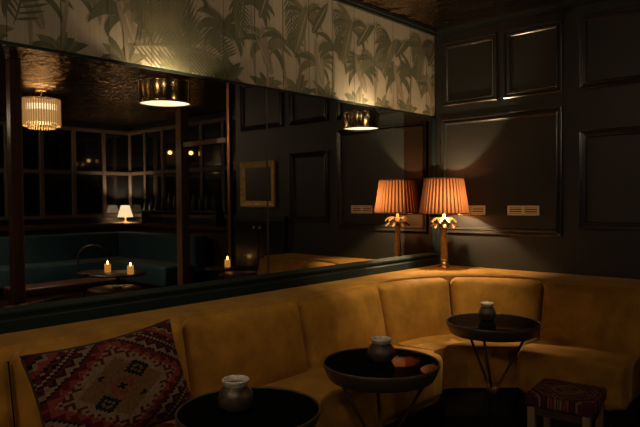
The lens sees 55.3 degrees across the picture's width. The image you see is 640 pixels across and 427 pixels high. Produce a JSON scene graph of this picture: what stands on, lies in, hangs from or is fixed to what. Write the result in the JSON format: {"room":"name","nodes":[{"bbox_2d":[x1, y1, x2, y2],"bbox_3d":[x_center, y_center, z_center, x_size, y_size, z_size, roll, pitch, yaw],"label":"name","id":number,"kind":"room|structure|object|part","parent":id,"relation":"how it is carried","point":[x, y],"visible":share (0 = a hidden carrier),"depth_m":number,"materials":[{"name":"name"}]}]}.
{"room":"cocktail lounge bar","nodes":[
{"label":"cocktail lounge bar","id":0,"kind":"room"},
{"bbox_2d":[0,0,434,115],"bbox_3d":[-0.678,-0.062,3.441,0.208,2.770,8.160,1,2,42],"label":"wall","id":1,"kind":"structure","parent":0,"point":[324,48],"depth_m":3.60,"materials":[{"name":"beige paper"}]},
{"bbox_2d":[0,40,434,117],"bbox_3d":[-1.216,-0.725,2.719,0.033,0.014,6.400,1,2,42],"label":"trim","id":2,"kind":"structure","parent":1,"relation":"attached to","point":[1,41],"depth_m":3.23,"materials":[{"name":"black paint"}]},
{"bbox_2d":[0,44,437,333],"bbox_3d":[-1.196,-0.102,2.727,0.064,1.230,6.390,1,2,42],"label":"wall mirror","id":3,"kind":"object","parent":1,"relation":"attached to","point":[113,202],"visible":0.9,"depth_m":3.23,"materials":[{"name":"white mirror"}]},
{"bbox_3d":[-1.091,-0.156,2.867,0.030,1.132,2.258,1,2,42],"label":"mirror pane","id":4,"kind":"part","parent":3,"relation":"part of","materials":[{"name":"white"}]},
{"bbox_2d":[142,77,190,106],"bbox_3d":[-0.752,-0.620,3.109,0.133,0.116,0.266,1,2,42],"label":"wall light","id":5,"kind":"object","parent":3,"relation":"attached to","point":[158,89],"visible":1,"depth_m":3.04,"materials":[{"name":"gold metal"}]},
{"bbox_2d":[156,101,187,104],"bbox_3d":[-0.755,-0.575,3.113,0.124,0.006,0.248,1,2,42],"label":"diffuser","id":6,"kind":"object","parent":5,"relation":"attached to","point":[172,102],"depth_m":3.15,"materials":[{"name":"beige glass"}]},
{"bbox_3d":[-1.191,0.453,2.740,0.064,0.118,6.390,1,2,42],"label":"frame rail","id":7,"kind":"part","parent":3,"relation":"part of","materials":[{"name":"black paint"}]},
{"bbox_3d":[0.158,-0.199,4.235,0.030,1.132,1.444,1,2,42],"label":"mirror pane","id":8,"kind":"part","parent":3,"relation":"part of","materials":[{"name":"white"}]},
{"bbox_2d":[349,110,379,130],"bbox_3d":[0.342,-0.658,4.308,0.133,0.116,0.266,1,2,42],"label":"wall light","id":9,"kind":"object","parent":3,"relation":"attached to","point":[367,119],"visible":1,"depth_m":4.24,"materials":[{"name":"gold metal"}]},
{"bbox_3d":[0.788,-0.221,4.926,0.030,1.132,0.422,1,2,42],"label":"mirror pane","id":10,"kind":"part","parent":3,"relation":"part of","materials":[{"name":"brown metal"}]},
{"bbox_2d":[333,0,437,36],"bbox_3d":[-1.202,-1.408,2.685,0.085,0.035,6.400,1,2,42],"label":"trim","id":11,"kind":"structure","parent":1,"relation":"attached to","point":[356,4],"depth_m":4.51,"materials":[{"name":"black paint"}]},
{"bbox_2d":[358,0,567,29],"bbox_3d":[2.154,-1.457,0.780,7.950,0.100,8.310,1,2,42],"label":"ceiling","id":12,"kind":"structure","parent":0,"point":[435,14],"depth_m":4.43,"materials":[{"name":"orange metal"}]},
{"bbox_2d":[434,0,639,279],"bbox_3d":[2.474,-0.123,4.881,2.584,2.770,1.782,1,2,42],"label":"wall","id":13,"kind":"structure","parent":0,"point":[542,110],"depth_m":4.44,"materials":[{"name":"black paint"}]},
{"bbox_3d":[1.181,-1.131,4.838,0.480,0.520,0.022,1,2,42],"label":"panel moulding","id":14,"kind":"part","parent":13,"relation":"part of","materials":[{"name":"grey paint"}]},
{"bbox_2d":[457,205,485,214],"bbox_3d":[1.203,-0.027,4.858,0.249,0.074,0.012,1,2,42],"label":"air vent","id":15,"kind":"object","parent":13,"relation":"in","point":[473,209],"visible":0.74,"depth_m":4.82,"materials":[{"name":"gold"}]},
{"bbox_3d":[1.364,-0.302,4.697,0.997,0.935,0.022,1,2,42],"label":"panel moulding","id":16,"kind":"part","parent":13,"relation":"part of","materials":[{"name":"grey paint"}]},
{"bbox_2d":[436,0,602,34],"bbox_3d":[1.891,-1.468,4.157,2.498,0.035,0.055,1,2,42],"label":"trim","id":17,"kind":"structure","parent":13,"relation":"attached to","point":[570,3],"depth_m":4.54,"materials":[{"name":"black paint"}]},
{"bbox_2d":[507,206,539,215],"bbox_3d":[1.521,-0.022,4.568,0.249,0.074,0.012,1,2,42],"label":"air vent","id":18,"kind":"object","parent":13,"relation":"in","point":[511,210],"visible":1,"depth_m":4.56,"materials":[{"name":"gold"}]},
{"bbox_3d":[1.560,-1.126,4.492,0.447,0.520,0.022,1,2,42],"label":"panel moulding","id":19,"kind":"part","parent":13,"relation":"part of","materials":[{"name":"grey paint"}]},
{"bbox_3d":[2.003,-1.120,4.088,0.525,0.520,0.022,1,2,42],"label":"panel moulding","id":20,"kind":"part","parent":13,"relation":"part of","materials":[{"name":"grey paint"}]},
{"bbox_3d":[2.010,-0.233,4.110,0.525,0.695,0.022,1,2,42],"label":"panel moulding","id":21,"kind":"part","parent":13,"relation":"part of","materials":[{"name":"grey paint"}]},
{"bbox_2d":[434,415,639,426],"bbox_3d":[2.177,1.412,0.849,7.950,0.100,8.310,1,2,42],"label":"floor","id":22,"kind":"structure","parent":0,"point":[479,421],"depth_m":3.80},
{"bbox_2d":[175,386,320,426],"bbox_3d":[-0.248,1.017,2.159,0.508,0.660,0.508,1,2,42],"label":"cocktail table","id":23,"kind":"object","parent":22,"relation":"on","point":[271,406],"visible":0.91,"depth_m":2.12,"materials":[{"name":"black paint"}]},
{"bbox_2d":[218,375,253,412],"bbox_3d":[-0.296,0.635,2.150,0.124,0.110,0.124,1,2,42],"label":"votive holder","id":24,"kind":"object","parent":23,"relation":"on","point":[236,396],"visible":1,"depth_m":2.11,"materials":[{"name":"grey ceramic"}]},
{"bbox_2d":[0,264,639,426],"bbox_3d":[-0.477,0.926,2.230,1.684,0.850,6.196,1,2,42],"label":"banquette","id":25,"kind":"object","parent":22,"relation":"on","point":[589,332],"visible":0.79,"depth_m":3.58,"materials":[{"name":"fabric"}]},
{"bbox_2d":[0,357,13,426],"bbox_3d":[-1.383,0.726,1.956,0.159,0.398,0.768,1,2,42],"label":"cushion","id":26,"kind":"object","parent":25,"relation":"on","point":[6,414],"depth_m":2.21,"materials":[{"name":"fabric"}]},
{"bbox_2d":[9,319,191,426],"bbox_3d":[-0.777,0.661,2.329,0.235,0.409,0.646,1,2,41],"label":"cushion","id":27,"kind":"object","parent":25,"relation":"on","point":[136,378],"visible":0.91,"depth_m":2.26,"materials":[{"name":"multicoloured fabric"}]},
{"bbox_2d":[181,301,307,397],"bbox_3d":[-0.349,0.690,3.090,0.159,0.398,0.748,1,2,42],"label":"cushion","id":28,"kind":"object","parent":25,"relation":"on","point":[265,342],"depth_m":3.02,"materials":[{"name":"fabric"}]},
{"bbox_2d":[152,345,442,426],"bbox_3d":[-1.095,1.022,1.978,0.495,0.260,4.985,1,2,42],"label":"seat cushion","id":29,"kind":"object","parent":25,"relation":"on","point":[312,380],"depth_m":3.10,"materials":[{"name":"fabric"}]},
{"bbox_2d":[296,286,385,367],"bbox_3d":[0.154,0.672,3.641,0.159,0.398,0.721,1,2,42],"label":"cushion","id":30,"kind":"object","parent":25,"relation":"on","point":[334,320],"depth_m":3.54,"materials":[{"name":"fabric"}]},
{"bbox_2d":[375,278,451,344],"bbox_3d":[0.639,0.657,4.114,0.641,0.398,0.199,-1,2,-33],"label":"cushion","id":31,"kind":"object","parent":25,"relation":"on","point":[415,311],"depth_m":4.07,"materials":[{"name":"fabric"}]},
{"bbox_2d":[419,177,468,268],"bbox_3d":[0.971,0.074,4.782,0.389,0.705,0.389,1,2,42],"label":"table lamp","id":32,"kind":"object","parent":25,"relation":"on","point":[440,195],"visible":1,"depth_m":4.65,"materials":[{"name":"orange fabric"}]},
{"bbox_3d":[0.968,-0.273,4.774,0.308,0.009,0.308,1,2,42],"label":"shade trim","id":33,"kind":"part","parent":32,"relation":"part of","materials":[{"name":"brown fabric"}]},
{"bbox_3d":[0.971,-0.004,4.780,0.388,0.009,0.388,1,2,42],"label":"shade trim","id":34,"kind":"part","parent":32,"relation":"part of","materials":[{"name":"brown fabric"}]},
{"bbox_3d":[0.970,-0.138,4.777,0.389,0.269,0.389,1,2,42],"label":"lamp shade","id":35,"kind":"part","parent":32,"relation":"part of","materials":[{"name":"brown fabric"}]},
{"bbox_2d":[397,334,539,389],"bbox_3d":[0.950,0.955,4.040,0.737,0.260,0.800,1,2,42],"label":"seat cushion","id":36,"kind":"object","parent":25,"relation":"on","point":[461,367],"depth_m":3.82,"materials":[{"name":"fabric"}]},
{"bbox_2d":[449,277,543,337],"bbox_3d":[1.201,0.651,4.184,0.623,0.398,0.198,0,1,19],"label":"cushion","id":37,"kind":"object","parent":25,"relation":"on","point":[521,296],"depth_m":4.17,"materials":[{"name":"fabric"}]},
{"bbox_2d":[518,340,639,410],"bbox_3d":[1.575,0.958,3.713,0.608,0.260,0.440,1,2,42],"label":"seat cushion","id":38,"kind":"object","parent":25,"relation":"on","point":[617,370],"depth_m":3.56,"materials":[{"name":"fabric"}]},
{"bbox_2d":[540,282,639,358],"bbox_3d":[1.695,0.655,3.829,0.623,0.398,0.159,1,2,42],"label":"cushion","id":39,"kind":"object","parent":25,"relation":"on","point":[591,315],"depth_m":3.78,"materials":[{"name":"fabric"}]},
{"bbox_2d":[323,347,439,426],"bbox_3d":[0.278,0.998,2.767,0.528,0.660,0.528,1,2,42],"label":"cocktail table","id":40,"kind":"object","parent":22,"relation":"on","point":[352,369],"visible":0.9,"depth_m":2.65,"materials":[{"name":"black paint"}]},
{"bbox_3d":[0.171,1.015,2.705,0.222,0.630,0.017,-1,2,-30],"label":"leg","id":41,"kind":"part","parent":40,"relation":"part of","materials":[{"name":"brown metal"}]},
{"bbox_3d":[0.278,1.010,2.892,0.017,0.630,0.222,0,1,0],"label":"leg","id":42,"kind":"part","parent":40,"relation":"part of","materials":[{"name":"brown metal"}]},
{"bbox_2d":[367,336,394,362],"bbox_3d":[0.279,0.619,2.778,0.125,0.104,0.125,1,2,42],"label":"votive holder","id":43,"kind":"object","parent":40,"relation":"on","point":[380,350],"visible":1,"depth_m":2.73,"materials":[{"name":"grey ceramic"}]},
{"bbox_3d":[0.386,1.013,2.705,0.222,0.630,0.017,0,2,30],"label":"leg","id":44,"kind":"part","parent":40,"relation":"part of","materials":[{"name":"brown metal"}]},
{"bbox_2d":[446,313,540,426],"bbox_3d":[1.029,0.970,3.641,0.544,0.660,0.544,1,2,42],"label":"cocktail table","id":45,"kind":"object","parent":22,"relation":"on","point":[505,327],"visible":0.91,"depth_m":3.55,"materials":[{"name":"black paint"}]},
{"bbox_3d":[0.961,0.983,3.750,0.017,0.631,0.230,-1,2,-32],"label":"leg","id":46,"kind":"part","parent":45,"relation":"part of","materials":[{"name":"brown metal"}]},
{"bbox_2d":[478,302,495,320],"bbox_3d":[1.006,0.590,3.678,0.102,0.106,0.102,1,2,42],"label":"votive holder","id":47,"kind":"object","parent":45,"relation":"on","point":[487,312],"visible":1,"depth_m":3.64,"materials":[{"name":"grey ceramic"}]},
{"bbox_3d":[0.969,0.989,3.528,0.017,0.631,0.230,0,2,28],"label":"leg","id":48,"kind":"part","parent":45,"relation":"part of","materials":[{"name":"brown metal"}]},
{"bbox_3d":[1.158,0.984,3.646,0.230,0.631,0.017,-1,1,-2],"label":"leg","id":49,"kind":"part","parent":45,"relation":"part of","materials":[{"name":"brown metal"}]},
{"bbox_2d":[525,378,606,426],"bbox_3d":[1.212,1.092,3.006,0.310,0.452,0.320,1,2,36],"label":"stool","id":50,"kind":"object","parent":22,"relation":"on","point":[578,403],"visible":1,"depth_m":2.93,"materials":[{"name":"red fabric"}]},
{"bbox_3d":[1.034,1.127,2.977,0.036,0.386,0.036,1,2,36],"label":"leg","id":51,"kind":"part","parent":50,"relation":"part of","materials":[{"name":"brown wood"}]},
{"bbox_3d":[1.188,1.121,3.186,0.036,0.386,0.036,1,2,36],"label":"leg","id":52,"kind":"part","parent":50,"relation":"part of","materials":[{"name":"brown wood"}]},
{"bbox_3d":[1.236,1.129,2.827,0.036,0.386,0.036,1,2,36],"label":"leg","id":53,"kind":"part","parent":50,"relation":"part of","materials":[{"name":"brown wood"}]},
{"bbox_3d":[1.391,1.123,3.037,0.036,0.386,0.036,1,2,36],"label":"leg","id":54,"kind":"part","parent":50,"relation":"part of","materials":[{"name":"brown wood"}]}
]}

